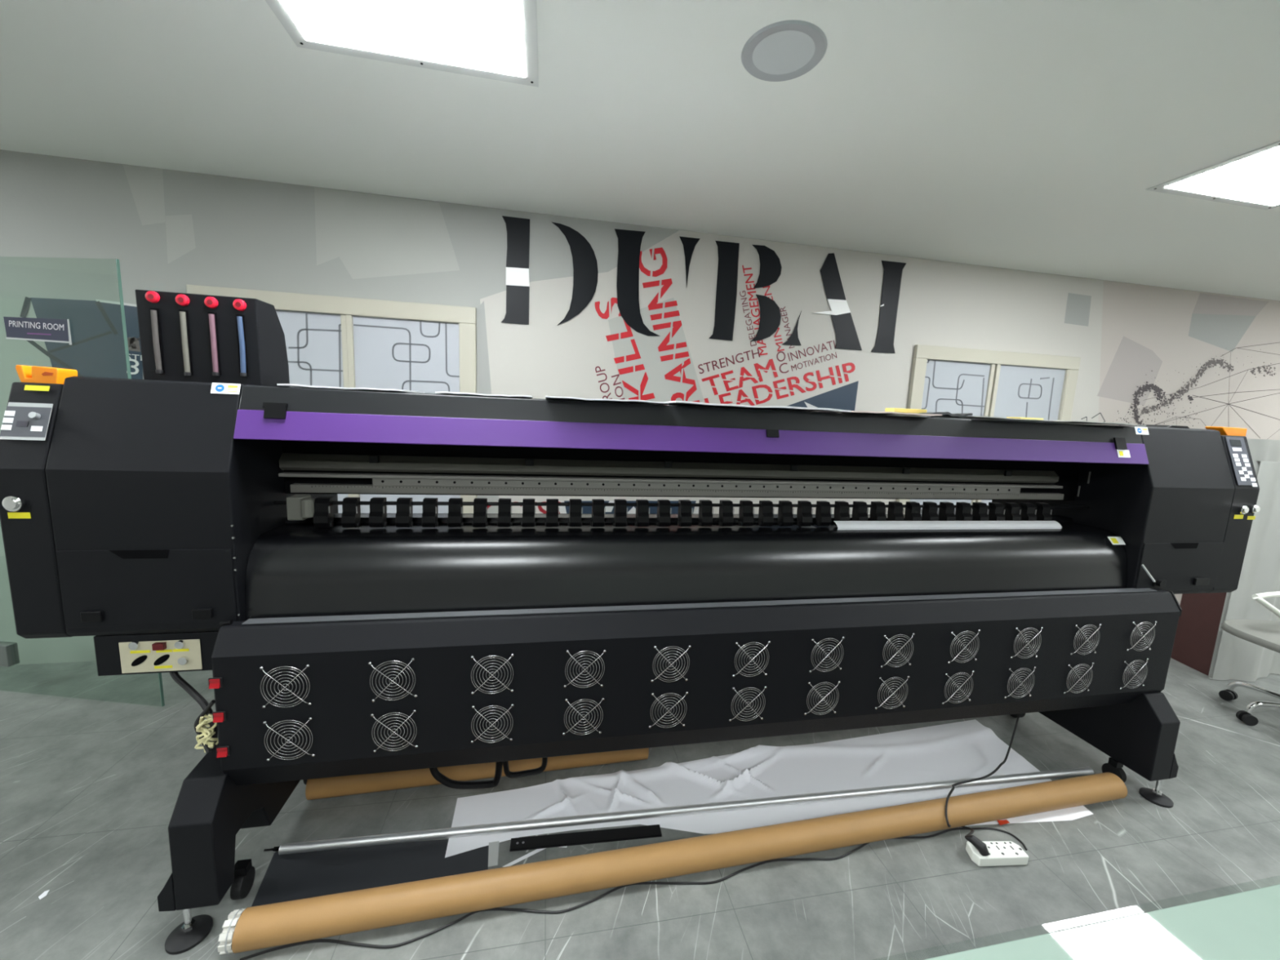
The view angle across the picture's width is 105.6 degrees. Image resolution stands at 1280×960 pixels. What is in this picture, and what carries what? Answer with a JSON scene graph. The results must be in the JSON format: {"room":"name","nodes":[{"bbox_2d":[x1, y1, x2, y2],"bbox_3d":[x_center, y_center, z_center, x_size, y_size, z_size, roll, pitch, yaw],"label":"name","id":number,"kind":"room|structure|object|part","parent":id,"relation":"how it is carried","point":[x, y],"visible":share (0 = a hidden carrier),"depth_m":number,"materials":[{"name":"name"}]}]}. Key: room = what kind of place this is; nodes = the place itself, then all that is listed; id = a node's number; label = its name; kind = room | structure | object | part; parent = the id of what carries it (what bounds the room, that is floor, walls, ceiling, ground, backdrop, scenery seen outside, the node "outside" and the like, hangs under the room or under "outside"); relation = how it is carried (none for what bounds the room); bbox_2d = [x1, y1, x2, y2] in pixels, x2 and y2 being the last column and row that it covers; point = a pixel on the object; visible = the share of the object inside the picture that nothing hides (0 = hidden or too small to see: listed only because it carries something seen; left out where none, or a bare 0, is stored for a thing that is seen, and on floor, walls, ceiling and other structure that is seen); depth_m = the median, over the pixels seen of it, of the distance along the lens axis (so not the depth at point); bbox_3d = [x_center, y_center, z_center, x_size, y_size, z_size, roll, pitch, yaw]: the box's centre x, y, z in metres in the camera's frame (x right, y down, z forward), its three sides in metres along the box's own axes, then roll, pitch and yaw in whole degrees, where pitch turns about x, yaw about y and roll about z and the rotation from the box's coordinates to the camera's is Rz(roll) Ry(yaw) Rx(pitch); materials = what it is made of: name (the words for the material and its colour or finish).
{"room":"printing room","nodes":[
{"label":"printing room","id":0,"kind":"room"},
{"bbox_2d":[0,0,1279,301],"bbox_3d":[1.212,-0.899,-0.915,12.400,0.100,7.630,1,8,-11],"label":"ceiling","id":1,"kind":"structure","parent":0,"point":[1033,135],"depth_m":1.71,"materials":[{"name":"white paint"}]},
{"bbox_2d":[265,0,538,87],"bbox_3d":[-0.602,-1.219,1.159,0.695,0.006,0.695,1,8,-11],"label":"recessed light","id":2,"kind":"object","parent":1,"relation":"in","point":[490,39],"visible":1,"depth_m":1.35,"materials":[{"name":"white plastic"}]},
{"bbox_2d":[741,19,827,81],"bbox_3d":[0.405,-1.206,1.376,0.234,0.006,0.234,1,8,-11],"label":"recessed light","id":3,"kind":"object","parent":1,"relation":"in","point":[785,50],"visible":1,"depth_m":1.36,"materials":[{"name":"grey"}]},
{"bbox_2d":[752,30,815,74],"bbox_3d":[0.405,-1.207,1.376,0.176,0.002,0.176,1,8,-11],"label":"diffuser","id":4,"kind":"object","parent":3,"relation":"attached to","point":[774,51],"depth_m":1.37,"materials":[{"name":"grey"}]},
{"bbox_2d":[1146,140,1279,209],"bbox_3d":[2.546,-1.171,1.785,0.695,0.006,0.695,1,8,-11],"label":"recessed light","id":5,"kind":"object","parent":1,"relation":"in","point":[1251,179],"visible":1,"depth_m":1.96,"materials":[{"name":"white plastic"}]},
{"bbox_2d":[0,657,1279,959],"bbox_3d":[1.103,1.594,-0.561,12.400,0.100,7.630,1,8,-11],"label":"floor","id":6,"kind":"structure","parent":0,"point":[94,768],"depth_m":1.55,"materials":[{"name":"grey tile"}]},
{"bbox_2d":[38,889,49,899],"bbox_3d":[-1.654,1.150,1.347,0.016,0.001,0.026,-3,10,-32],"label":"paper offcut","id":7,"kind":"object","parent":6,"relation":"on","point":[44,894],"visible":1,"depth_m":1.35,"materials":[{"name":"white paper"}]},
{"bbox_2d":[251,839,488,906],"bbox_3d":[-0.787,1.173,1.453,0.657,0.001,0.242,1,8,-11],"label":"sheet","id":8,"kind":"object","parent":6,"relation":"on","point":[302,875],"visible":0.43,"depth_m":1.47,"materials":[{"name":"black plastic"}]},
{"bbox_2d":[305,747,648,799],"bbox_3d":[-0.567,1.076,1.849,1.211,0.100,0.100,1,8,-13],"label":"cardboard tube","id":9,"kind":"object","parent":6,"relation":"on","point":[338,786],"visible":0.42,"depth_m":1.77,"materials":[{"name":"brown cardboard"}]},
{"bbox_2d":[488,840,499,866],"bbox_3d":[-0.462,1.176,1.530,0.032,0.001,0.085,1,8,-13],"label":"tape strip","id":10,"kind":"object","parent":6,"relation":"on","point":[493,851],"visible":1,"depth_m":1.53,"materials":[{"name":"grey plastic"}]},
{"bbox_2d":[502,848,545,866],"bbox_3d":[-0.351,1.181,1.531,0.164,0.001,0.012,-3,10,-34],"label":"paper offcut","id":11,"kind":"object","parent":6,"relation":"on","point":[536,851],"visible":0.79,"depth_m":1.52,"materials":[{"name":"white paper"}]},
{"bbox_2d":[509,824,662,851],"bbox_3d":[-0.173,1.173,1.595,0.491,0.008,0.042,1,8,-9],"label":"bar","id":12,"kind":"object","parent":6,"relation":"on","point":[532,842],"visible":1,"depth_m":1.59,"materials":[{"name":"black plastic"}]},
{"bbox_2d":[0,364,1260,955],"bbox_3d":[0.410,0.442,1.833,4.089,1.446,0.821,1,8,-11],"label":"printer","id":13,"kind":"object","parent":6,"relation":"on","point":[177,526],"visible":0.97,"depth_m":1.49,"materials":[{"name":"black plastic"}]},
{"bbox_3d":[-1.478,-0.141,1.172,0.088,0.088,0.032,1,8,-11],"label":"control panel","id":14,"kind":"part","parent":13,"relation":"part of","materials":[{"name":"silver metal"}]},
{"bbox_3d":[-1.457,-0.155,1.170,0.015,0.018,0.016,1,8,-11],"label":"knob","id":15,"kind":"part","parent":13,"relation":"part of","materials":[{"name":"grey"}]},
{"bbox_2d":[128,640,140,649],"bbox_3d":[-1.317,0.430,1.265,0.021,0.021,0.008,1,8,-11],"label":"socket","id":16,"kind":"object","parent":13,"relation":"attached to","point":[132,645],"depth_m":1.26,"materials":[{"name":"white"}]},
{"bbox_3d":[-1.258,0.187,1.222,0.128,0.022,0.001,1,8,-11],"label":"recess handle","id":17,"kind":"part","parent":13,"relation":"part of","materials":[{"name":"black plastic"}]},
{"bbox_2d":[131,655,147,666],"bbox_3d":[-1.314,0.474,1.276,0.037,0.029,0.002,1,8,-11],"label":"socket","id":18,"kind":"object","parent":13,"relation":"attached to","point":[136,660],"depth_m":1.28,"materials":[{"name":"black plastic"}]},
{"bbox_2d":[151,641,166,650],"bbox_3d":[-1.261,0.436,1.275,0.024,0.017,0.012,1,8,-11],"label":"switch","id":19,"kind":"object","parent":13,"relation":"attached to","point":[156,646],"depth_m":1.27,"materials":[{"name":"red plastic"}]},
{"bbox_3d":[-1.266,0.466,1.286,0.182,0.085,0.002,1,8,-11],"label":"connector plate","id":20,"kind":"part","parent":13,"relation":"part of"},
{"bbox_2d":[153,654,169,665],"bbox_3d":[-1.265,0.476,1.286,0.037,0.029,0.002,1,8,-11],"label":"socket","id":21,"kind":"object","parent":13,"relation":"attached to","point":[158,660],"depth_m":1.28,"materials":[{"name":"black plastic"}]},
{"bbox_2d":[173,640,185,648],"bbox_3d":[-1.216,0.435,1.285,0.021,0.021,0.008,1,8,-11],"label":"socket","id":22,"kind":"object","parent":13,"relation":"attached to","point":[178,644],"depth_m":1.28,"materials":[{"name":"white"}]},
{"bbox_2d":[177,656,188,665],"bbox_3d":[-1.215,0.480,1.293,0.021,0.021,0.008,1,8,-11],"label":"socket","id":23,"kind":"object","parent":13,"relation":"attached to","point":[181,660],"depth_m":1.29,"materials":[{"name":"white plastic"}]},
{"bbox_2d":[135,289,289,386],"bbox_3d":[-1.315,-0.428,1.512,0.307,0.256,0.184,1,8,-11],"label":"box","id":24,"kind":"object","parent":13,"relation":"on","point":[184,336],"visible":0.97,"depth_m":1.44,"materials":[{"name":"black plastic"},{"name":"red plastic"}]},
{"bbox_2d":[208,677,222,688],"bbox_3d":[-1.075,0.514,1.229,0.029,0.027,0.010,1,8,-11],"label":"switch","id":25,"kind":"object","parent":13,"relation":"attached to","point":[214,682],"depth_m":1.23,"materials":[{"name":"red plastic"}]},
{"bbox_2d":[212,711,226,722],"bbox_3d":[-1.077,0.606,1.242,0.029,0.027,0.010,1,8,-11],"label":"switch","id":26,"kind":"object","parent":13,"relation":"attached to","point":[218,716],"depth_m":1.24,"materials":[{"name":"red plastic"}]},
{"bbox_2d":[216,746,230,757],"bbox_3d":[-1.079,0.703,1.256,0.029,0.027,0.010,1,8,-11],"label":"switch","id":27,"kind":"object","parent":13,"relation":"attached to","point":[221,751],"depth_m":1.26,"materials":[{"name":"red plastic"}]},
{"bbox_3d":[-1.176,0.809,1.499,0.096,0.484,0.604,1,8,-11],"label":"leg","id":28,"kind":"part","parent":13,"relation":"part of","materials":[{"name":"black metal"}]},
{"bbox_2d":[259,664,311,708],"bbox_3d":[-0.919,0.536,1.262,0.115,0.115,0.009,1,8,-11],"label":"fan grille","id":29,"kind":"object","parent":13,"relation":"attached to","point":[281,686],"depth_m":1.26,"materials":[{"name":"silver metal"}]},
{"bbox_2d":[262,716,315,761],"bbox_3d":[-0.926,0.685,1.283,0.115,0.115,0.009,0,8,-11],"label":"fan grille","id":30,"kind":"object","parent":13,"relation":"attached to","point":[285,739],"depth_m":1.29,"materials":[{"name":"silver metal"}]},
{"bbox_2d":[276,383,424,393],"bbox_3d":[-0.838,-0.271,1.448,0.317,0.007,0.242,1,8,-11],"label":"paper sheet","id":31,"kind":"object","parent":13,"relation":"on","point":[281,384],"visible":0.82,"depth_m":1.35,"materials":[{"name":"white paper"}]},
{"bbox_2d":[368,657,417,702],"bbox_3d":[-0.666,0.540,1.311,0.115,0.115,0.009,-2,9,-11],"label":"fan grille","id":32,"kind":"object","parent":13,"relation":"attached to","point":[389,679],"depth_m":1.31,"materials":[{"name":"silver metal"}]},
{"bbox_2d":[370,709,417,752],"bbox_3d":[-0.673,0.689,1.332,0.115,0.115,0.009,-1,9,-11],"label":"fan grille","id":33,"kind":"object","parent":13,"relation":"attached to","point":[392,731],"depth_m":1.34,"materials":[{"name":"silver metal"}]},
{"bbox_3d":[-0.568,0.927,1.574,0.238,0.167,0.022,1,8,-11],"label":"winder handle","id":34,"kind":"part","parent":13,"relation":"part of","materials":[{"name":"black plastic"}]},
{"bbox_2d":[435,391,533,398],"bbox_3d":[-0.472,-0.264,1.510,0.267,0.007,0.220,1,8,-11],"label":"paper sheet","id":35,"kind":"object","parent":13,"relation":"on","point":[441,393],"visible":0.87,"depth_m":1.42,"materials":[{"name":"white paper"}]},
{"bbox_2d":[471,653,513,694],"bbox_3d":[-0.413,0.544,1.361,0.115,0.115,0.009,1,8,-11],"label":"fan grille","id":36,"kind":"object","parent":13,"relation":"attached to","point":[491,673],"depth_m":1.36,"materials":[{"name":"silver metal"}]},
{"bbox_2d":[471,703,514,743],"bbox_3d":[-0.419,0.693,1.382,0.115,0.115,0.009,3,8,-11],"label":"fan grille","id":37,"kind":"object","parent":13,"relation":"attached to","point":[491,723],"depth_m":1.39,"materials":[{"name":"silver metal"}]},
{"bbox_3d":[-0.382,0.918,1.609,0.150,0.139,0.018,1,8,-11],"label":"winder handle","id":38,"kind":"part","parent":13,"relation":"part of","materials":[{"name":"black plastic"}]},
{"bbox_2d":[562,697,604,735],"bbox_3d":[-0.166,0.697,1.431,0.115,0.115,0.009,4,8,-11],"label":"fan grille","id":39,"kind":"object","parent":13,"relation":"attached to","point":[581,716],"depth_m":1.43,"materials":[{"name":"silver metal"}]},
{"bbox_2d":[564,649,605,687],"bbox_3d":[-0.160,0.548,1.410,0.115,0.115,0.009,4,8,-11],"label":"fan grille","id":40,"kind":"object","parent":13,"relation":"attached to","point":[582,668],"depth_m":1.41,"materials":[{"name":"silver metal"}]},
{"bbox_2d":[545,395,669,404],"bbox_3d":[-0.121,-0.258,1.576,0.364,0.008,0.326,1,8,-11],"label":"paper sheet","id":41,"kind":"object","parent":13,"relation":"on","point":[546,397],"visible":0.84,"depth_m":1.45,"materials":[{"name":"white paper"}]},
{"bbox_2d":[648,691,688,728],"bbox_3d":[0.087,0.701,1.481,0.115,0.115,0.009,3,8,-11],"label":"fan grille","id":42,"kind":"object","parent":13,"relation":"attached to","point":[667,709],"depth_m":1.48,"materials":[{"name":"silver metal"}]},
{"bbox_3d":[0.331,0.005,1.756,2.897,0.010,0.034,1,8,-11],"label":"slide rail","id":43,"kind":"part","parent":13,"relation":"part of","materials":[{"name":"silver metal"}]},
{"bbox_2d":[650,644,690,682],"bbox_3d":[0.093,0.552,1.460,0.115,0.115,0.009,3,8,-11],"label":"fan grille","id":44,"kind":"object","parent":13,"relation":"attached to","point":[668,663],"depth_m":1.46,"materials":[{"name":"silver metal"}]},
{"bbox_2d":[233,385,1148,464],"bbox_3d":[0.385,-0.128,1.792,3.016,0.263,0.525,1,8,-11],"label":"hood","id":45,"kind":"object","parent":13,"relation":"attached to","point":[273,424],"depth_m":1.51,"materials":[{"name":"purple"}]},
{"bbox_3d":[0.357,0.022,1.768,2.440,0.024,0.025,1,8,-11],"label":"hole rail","id":46,"kind":"part","parent":13,"relation":"part of","materials":[{"name":"silver metal"}]},
{"bbox_2d":[728,685,766,721],"bbox_3d":[0.340,0.705,1.530,0.115,0.115,0.009,3,8,-11],"label":"fan grille","id":47,"kind":"object","parent":13,"relation":"attached to","point":[746,703],"depth_m":1.53,"materials":[{"name":"silver metal"}]},
{"bbox_2d":[732,640,770,676],"bbox_3d":[0.346,0.556,1.509,0.115,0.115,0.009,2,8,-11],"label":"fan grille","id":48,"kind":"object","parent":13,"relation":"attached to","point":[749,658],"depth_m":1.51,"materials":[{"name":"silver metal"}]},
{"bbox_2d":[660,400,851,412],"bbox_3d":[0.366,-0.253,1.671,0.586,0.010,0.326,1,8,-11],"label":"paper sheet","id":49,"kind":"object","parent":13,"relation":"on","point":[671,402],"visible":0.87,"depth_m":1.56,"materials":[{"name":"white paper"}]},
{"bbox_2d":[804,680,840,715],"bbox_3d":[0.593,0.709,1.580,0.115,0.115,0.009,3,8,-11],"label":"fan grille","id":50,"kind":"object","parent":13,"relation":"attached to","point":[820,697],"depth_m":1.58,"materials":[{"name":"silver metal"}]},
{"bbox_2d":[808,635,844,672],"bbox_3d":[0.600,0.560,1.558,0.115,0.115,0.009,0,9,-11],"label":"fan grille","id":51,"kind":"object","parent":13,"relation":"attached to","point":[826,653],"depth_m":1.56,"materials":[{"name":"silver metal"}]},
{"bbox_2d":[821,410,942,415],"bbox_3d":[0.823,-0.244,1.760,0.333,0.008,0.326,1,8,-11],"label":"paper sheet","id":52,"kind":"object","parent":13,"relation":"on","point":[852,411],"visible":0.74,"depth_m":1.63,"materials":[{"name":"beige paper"}]},
{"bbox_2d":[884,408,927,413],"bbox_3d":[0.968,-0.252,1.770,0.134,0.015,0.050,1,8,-11],"label":"pad","id":53,"kind":"object","parent":52,"relation":"on","point":[895,410],"visible":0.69,"depth_m":1.75,"materials":[{"name":"yellow"}]},
{"bbox_2d":[874,675,909,709],"bbox_3d":[0.846,0.713,1.629,0.115,0.115,0.009,2,8,-11],"label":"fan grille","id":54,"kind":"object","parent":13,"relation":"attached to","point":[891,692],"depth_m":1.63,"materials":[{"name":"silver metal"}]},
{"bbox_2d":[880,632,914,667],"bbox_3d":[0.853,0.564,1.608,0.115,0.115,0.009,0,8,-11],"label":"fan grille","id":55,"kind":"object","parent":13,"relation":"attached to","point":[896,649],"depth_m":1.61,"materials":[{"name":"silver metal"}]},
{"bbox_2d":[899,412,973,417],"bbox_3d":[1.075,-0.245,1.812,0.170,0.018,0.220,1,8,-11],"label":"film","id":56,"kind":"object","parent":13,"relation":"on","point":[944,414],"visible":0.59,"depth_m":1.72,"materials":[{"name":"grey"}]},
{"bbox_2d":[833,520,1062,529],"bbox_3d":[1.185,0.171,1.842,0.981,0.027,0.030,1,8,-11],"label":"sheet","id":57,"kind":"object","parent":13,"relation":"on","point":[842,525],"visible":1,"depth_m":1.83,"materials":[{"name":"white paper"}]},
{"bbox_2d":[941,670,974,704],"bbox_3d":[1.100,0.717,1.679,0.115,0.115,0.009,-1,9,-11],"label":"fan grille","id":58,"kind":"object","parent":13,"relation":"attached to","point":[957,686],"depth_m":1.68,"materials":[{"name":"silver metal"}]},
{"bbox_2d":[946,629,980,663],"bbox_3d":[1.106,0.568,1.657,0.115,0.115,0.009,-1,9,-11],"label":"fan grille","id":59,"kind":"object","parent":13,"relation":"attached to","point":[963,646],"depth_m":1.66,"materials":[{"name":"silver metal"}]},
{"bbox_2d":[1004,666,1035,698],"bbox_3d":[1.353,0.721,1.728,0.115,0.115,0.009,1,8,-11],"label":"fan grille","id":60,"kind":"object","parent":13,"relation":"attached to","point":[1020,682],"depth_m":1.73,"materials":[{"name":"silver metal"}]},
{"bbox_2d":[1009,626,1043,658],"bbox_3d":[1.359,0.572,1.707,0.115,0.115,0.009,2,8,-11],"label":"fan grille","id":61,"kind":"object","parent":13,"relation":"attached to","point":[1025,642],"depth_m":1.71,"materials":[{"name":"silver metal"}]},
{"bbox_2d":[928,416,1146,426],"bbox_3d":[1.513,-0.230,1.872,0.700,0.008,0.272,1,8,-11],"label":"paper sheet","id":62,"kind":"object","parent":13,"relation":"on","point":[965,417],"visible":0.95,"depth_m":1.79,"materials":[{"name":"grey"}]},
{"bbox_2d":[1006,417,1043,419],"bbox_3d":[1.534,-0.245,1.937,0.110,0.006,0.060,1,8,-11],"label":"stick","id":63,"kind":"object","parent":62,"relation":"on","point":[1006,417],"visible":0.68,"depth_m":1.91,"materials":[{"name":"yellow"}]},
{"bbox_2d":[1062,662,1093,693],"bbox_3d":[1.606,0.725,1.778,0.115,0.115,0.009,0,8,-11],"label":"fan grille","id":64,"kind":"object","parent":13,"relation":"attached to","point":[1077,677],"depth_m":1.78,"materials":[{"name":"silver metal"}]},
{"bbox_2d":[1069,623,1101,654],"bbox_3d":[1.612,0.576,1.756,0.115,0.115,0.009,1,8,-11],"label":"fan grille","id":65,"kind":"object","parent":13,"relation":"attached to","point":[1084,638],"depth_m":1.76,"materials":[{"name":"silver metal"}]},
{"bbox_3d":[1.928,0.858,2.106,0.094,0.484,0.604,1,8,-11],"label":"leg","id":66,"kind":"part","parent":13,"relation":"part of","materials":[{"name":"black metal"}]},
{"bbox_2d":[1119,657,1148,689],"bbox_3d":[1.859,0.729,1.827,0.115,0.115,0.009,-2,9,-11],"label":"fan grille","id":67,"kind":"object","parent":13,"relation":"attached to","point":[1133,672],"depth_m":1.83,"materials":[{"name":"silver metal"}]},
{"bbox_2d":[1125,621,1156,650],"bbox_3d":[1.866,0.580,1.806,0.115,0.115,0.009,3,8,-11],"label":"fan grille","id":68,"kind":"object","parent":13,"relation":"attached to","point":[1140,635],"depth_m":1.81,"materials":[{"name":"silver metal"}]},
{"bbox_3d":[1.930,0.353,1.846,0.069,0.072,0.007,2,8,-2],"label":"stay rod","id":69,"kind":"part","parent":13,"relation":"part of","materials":[{"name":"silver metal"}]},
{"bbox_3d":[1.999,0.397,1.874,0.024,0.024,0.024,1,8,-11],"label":"stay knob","id":70,"kind":"part","parent":13,"relation":"part of","materials":[{"name":"black plastic"}]},
{"bbox_3d":[2.106,0.255,1.882,0.143,0.022,0.001,1,8,-11],"label":"recess handle","id":71,"kind":"part","parent":13,"relation":"part of","materials":[{"name":"black plastic"}]},
{"bbox_3d":[2.380,-0.075,1.926,0.096,0.185,0.066,1,8,-11],"label":"control panel","id":72,"kind":"part","parent":13,"relation":"part of","materials":[{"name":"grey plastic"}]},
{"bbox_2d":[240,827,1026,959],"bbox_3d":[0.147,1.211,1.460,2.342,0.006,0.116,1,8,-11],"label":"cable","id":73,"kind":"object","parent":6,"relation":"on","point":[954,828],"visible":0.94,"depth_m":1.38,"materials":[{"name":"black plastic"}]},
{"bbox_2d":[217,772,1127,955],"bbox_3d":[0.396,1.166,1.560,2.960,0.087,0.089,1,8,-13],"label":"cardboard tube","id":74,"kind":"object","parent":6,"relation":"on","point":[276,924],"visible":1,"depth_m":1.43,"materials":[{"name":"brown cardboard"}]},
{"bbox_2d":[945,713,1020,856],"bbox_3d":[1.328,0.985,1.845,0.148,0.436,0.760,10,11,43],"label":"cord","id":75,"kind":"object","parent":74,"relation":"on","point":[981,846],"visible":0.82,"depth_m":1.68,"materials":[{"name":"black plastic"}]},
{"bbox_2d":[444,719,1093,857],"bbox_3d":[0.520,1.155,1.837,2.340,0.040,0.565,1,8,-11],"label":"sheet","id":76,"kind":"object","parent":6,"relation":"on","point":[965,749],"visible":0.75,"depth_m":1.86,"materials":[{"name":"white paper"}]},
{"bbox_2d":[263,767,1093,854],"bbox_3d":[0.347,1.157,1.730,3.021,0.027,0.027,1,8,-10],"label":"rod","id":77,"kind":"object","parent":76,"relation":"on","point":[447,833],"visible":0.98,"depth_m":1.67,"materials":[{"name":"silver metal"}]},
{"bbox_2d":[997,819,1009,825],"bbox_3d":[1.295,1.220,1.734,0.045,0.001,0.019,1,8,-11],"label":"tape","id":78,"kind":"object","parent":76,"relation":"on","point":[1002,821],"visible":0.93,"depth_m":1.73,"materials":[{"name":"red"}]},
{"bbox_2d":[965,840,1028,866],"bbox_3d":[1.166,1.221,1.590,0.179,0.035,0.064,2,8,-3],"label":"power strip","id":79,"kind":"object","parent":6,"relation":"on","point":[1002,853],"visible":1,"depth_m":1.57,"materials":[{"name":"white plastic"}]},
{"bbox_2d":[987,841,1022,854],"bbox_3d":[1.185,1.206,1.590,0.130,0.003,0.054,1,8,-11],"label":"socket","id":80,"kind":"object","parent":79,"relation":"attached to","point":[993,847],"depth_m":1.59,"materials":[{"name":"grey plastic"}]},
{"bbox_2d":[924,884,1279,959],"bbox_3d":[1.076,1.071,0.402,2.300,0.660,0.964,1,8,-11],"label":"glass table","id":81,"kind":"object","parent":6,"relation":"on","point":[1245,925],"visible":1,"depth_m":0.72,"materials":[{"name":"green glass"}]},
{"bbox_2d":[1170,592,1226,675],"bbox_3d":[3.378,0.744,2.909,0.024,0.798,0.235,3,8,2],"label":"cabinet","id":82,"kind":"object","parent":6,"relation":"on","point":[1198,624],"visible":0.43,"depth_m":2.92,"materials":[{"name":"laminate"}]},
{"bbox_2d":[1208,438,1279,681],"bbox_3d":[4.049,0.460,3.008,1.485,1.390,0.396,1,8,-11],"label":"screen","id":83,"kind":"object","parent":6,"relation":"on","point":[1235,658],"visible":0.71,"depth_m":2.76,"materials":[{"name":"white glass"}]},
{"bbox_3d":[3.862,0.432,3.146,0.440,1.390,0.050,1,8,-11],"label":"panel","id":84,"kind":"part","parent":83,"relation":"part of","materials":[{"name":"grey plastic"}]},
{"bbox_2d":[1218,591,1279,725],"bbox_3d":[3.225,0.894,2.286,0.695,0.665,0.638,1,8,-11],"label":"office chair","id":85,"kind":"object","parent":6,"relation":"on","point":[1264,633],"visible":1,"depth_m":2.38,"materials":[{"name":"grey plastic"}]},
{"bbox_3d":[3.171,0.771,2.273,0.557,0.048,0.522,1,8,-11],"label":"seat","id":86,"kind":"part","parent":85,"relation":"part of","materials":[{"name":"grey"}]},
{"bbox_3d":[3.210,1.108,2.463,0.026,0.073,0.320,0,9,-18],"label":"leg","id":87,"kind":"part","parent":85,"relation":"part of","materials":[{"name":"silver metal"}]},
{"bbox_3d":[3.127,1.120,2.356,0.281,0.073,0.026,5,8,18],"label":"leg","id":88,"kind":"part","parent":85,"relation":"part of","materials":[{"name":"silver metal"}]},
{"bbox_3d":[3.114,0.644,2.342,0.375,0.194,0.096,1,8,-11],"label":"armrest","id":89,"kind":"part","parent":85,"relation":"part of","materials":[{"name":"white plastic"}]},
{"bbox_2d":[0,149,1279,664],"bbox_3d":[0.705,-0.213,3.067,12.952,2.420,0.103,1,8,-11],"label":"wall","id":90,"kind":"structure","parent":0,"point":[1148,354],"depth_m":2.71,"materials":[{"name":"white paint"}]},
{"bbox_2d":[0,258,164,706],"bbox_3d":[-2.786,0.033,2.084,1.427,1.885,0.040,3,8,5],"label":"door","id":91,"kind":"structure","parent":90,"relation":"in","point":[9,653],"depth_m":2.15,"materials":[{"name":"green"}]},
{"bbox_2d":[3,316,71,344],"bbox_3d":[-2.423,-0.601,1.956,0.295,0.102,0.005,3,8,5],"label":"room sign","id":92,"kind":"object","parent":91,"relation":"attached to","point":[49,330],"visible":1,"depth_m":1.95,"materials":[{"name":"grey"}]},
{"bbox_2d":[186,284,476,513],"bbox_3d":[-1.553,-0.257,2.559,1.325,1.355,0.029,1,8,-11],"label":"window","id":93,"kind":"structure","parent":90,"relation":"in","point":[334,341],"depth_m":2.53,"materials":[{"name":"beige plastic"}]},
{"bbox_3d":[-1.781,-0.270,2.525,0.465,1.200,0.007,1,8,-11],"label":"pane","id":94,"kind":"part","parent":93,"relation":"part of","materials":[{"name":"grey"}]},
{"bbox_3d":[-1.779,-0.283,2.517,0.521,1.228,0.016,1,8,-11],"label":"sash","id":95,"kind":"part","parent":93,"relation":"part of","materials":[{"name":"beige plastic"}]},
{"bbox_3d":[-1.239,-0.265,2.618,0.581,1.211,0.020,1,8,-11],"label":"sash","id":96,"kind":"part","parent":93,"relation":"part of","materials":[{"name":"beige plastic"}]},
{"bbox_3d":[-1.241,-0.253,2.629,0.525,1.183,0.011,1,8,-11],"label":"pane","id":97,"kind":"part","parent":93,"relation":"part of","materials":[{"name":"grey"}]},
{"bbox_2d":[501,215,906,353],"bbox_3d":[0.452,-1.099,2.828,2.434,0.562,0.005,1,8,-11],"label":"lettering","id":98,"kind":"object","parent":90,"relation":"attached to","point":[585,272],"depth_m":2.80,"materials":[{"name":"black paint"}]},
{"bbox_2d":[595,247,855,405],"bbox_3d":[0.549,-0.783,2.899,1.652,1.051,0.001,1,8,-11],"label":"wall lettering","id":99,"kind":"object","parent":90,"relation":"attached to","point":[667,283],"visible":0.85,"depth_m":2.86,"materials":[{"name":"red paint"}]},
{"bbox_2d":[896,344,1080,514],"bbox_3d":[2.369,-0.190,3.326,1.290,1.345,0.029,1,8,-11],"label":"window","id":100,"kind":"structure","parent":90,"relation":"in","point":[952,380],"depth_m":3.26,"materials":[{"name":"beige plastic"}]},
{"bbox_3d":[2.068,-0.209,3.277,0.500,1.200,0.007,1,8,-11],"label":"pane","id":101,"kind":"part","parent":100,"relation":"part of","materials":[{"name":"grey glass"}]},
{"bbox_3d":[2.070,-0.222,3.269,0.556,1.228,0.016,1,8,-11],"label":"sash","id":102,"kind":"part","parent":100,"relation":"part of","materials":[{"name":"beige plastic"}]},
{"bbox_3d":[2.647,-0.206,3.377,0.603,1.215,0.020,1,8,-11],"label":"sash","id":103,"kind":"part","parent":100,"relation":"part of","materials":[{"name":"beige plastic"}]},
{"bbox_3d":[2.644,-0.193,3.388,0.547,1.187,0.011,1,8,-11],"label":"pane","id":104,"kind":"part","parent":100,"relation":"part of","materials":[{"name":"grey"}]}
]}

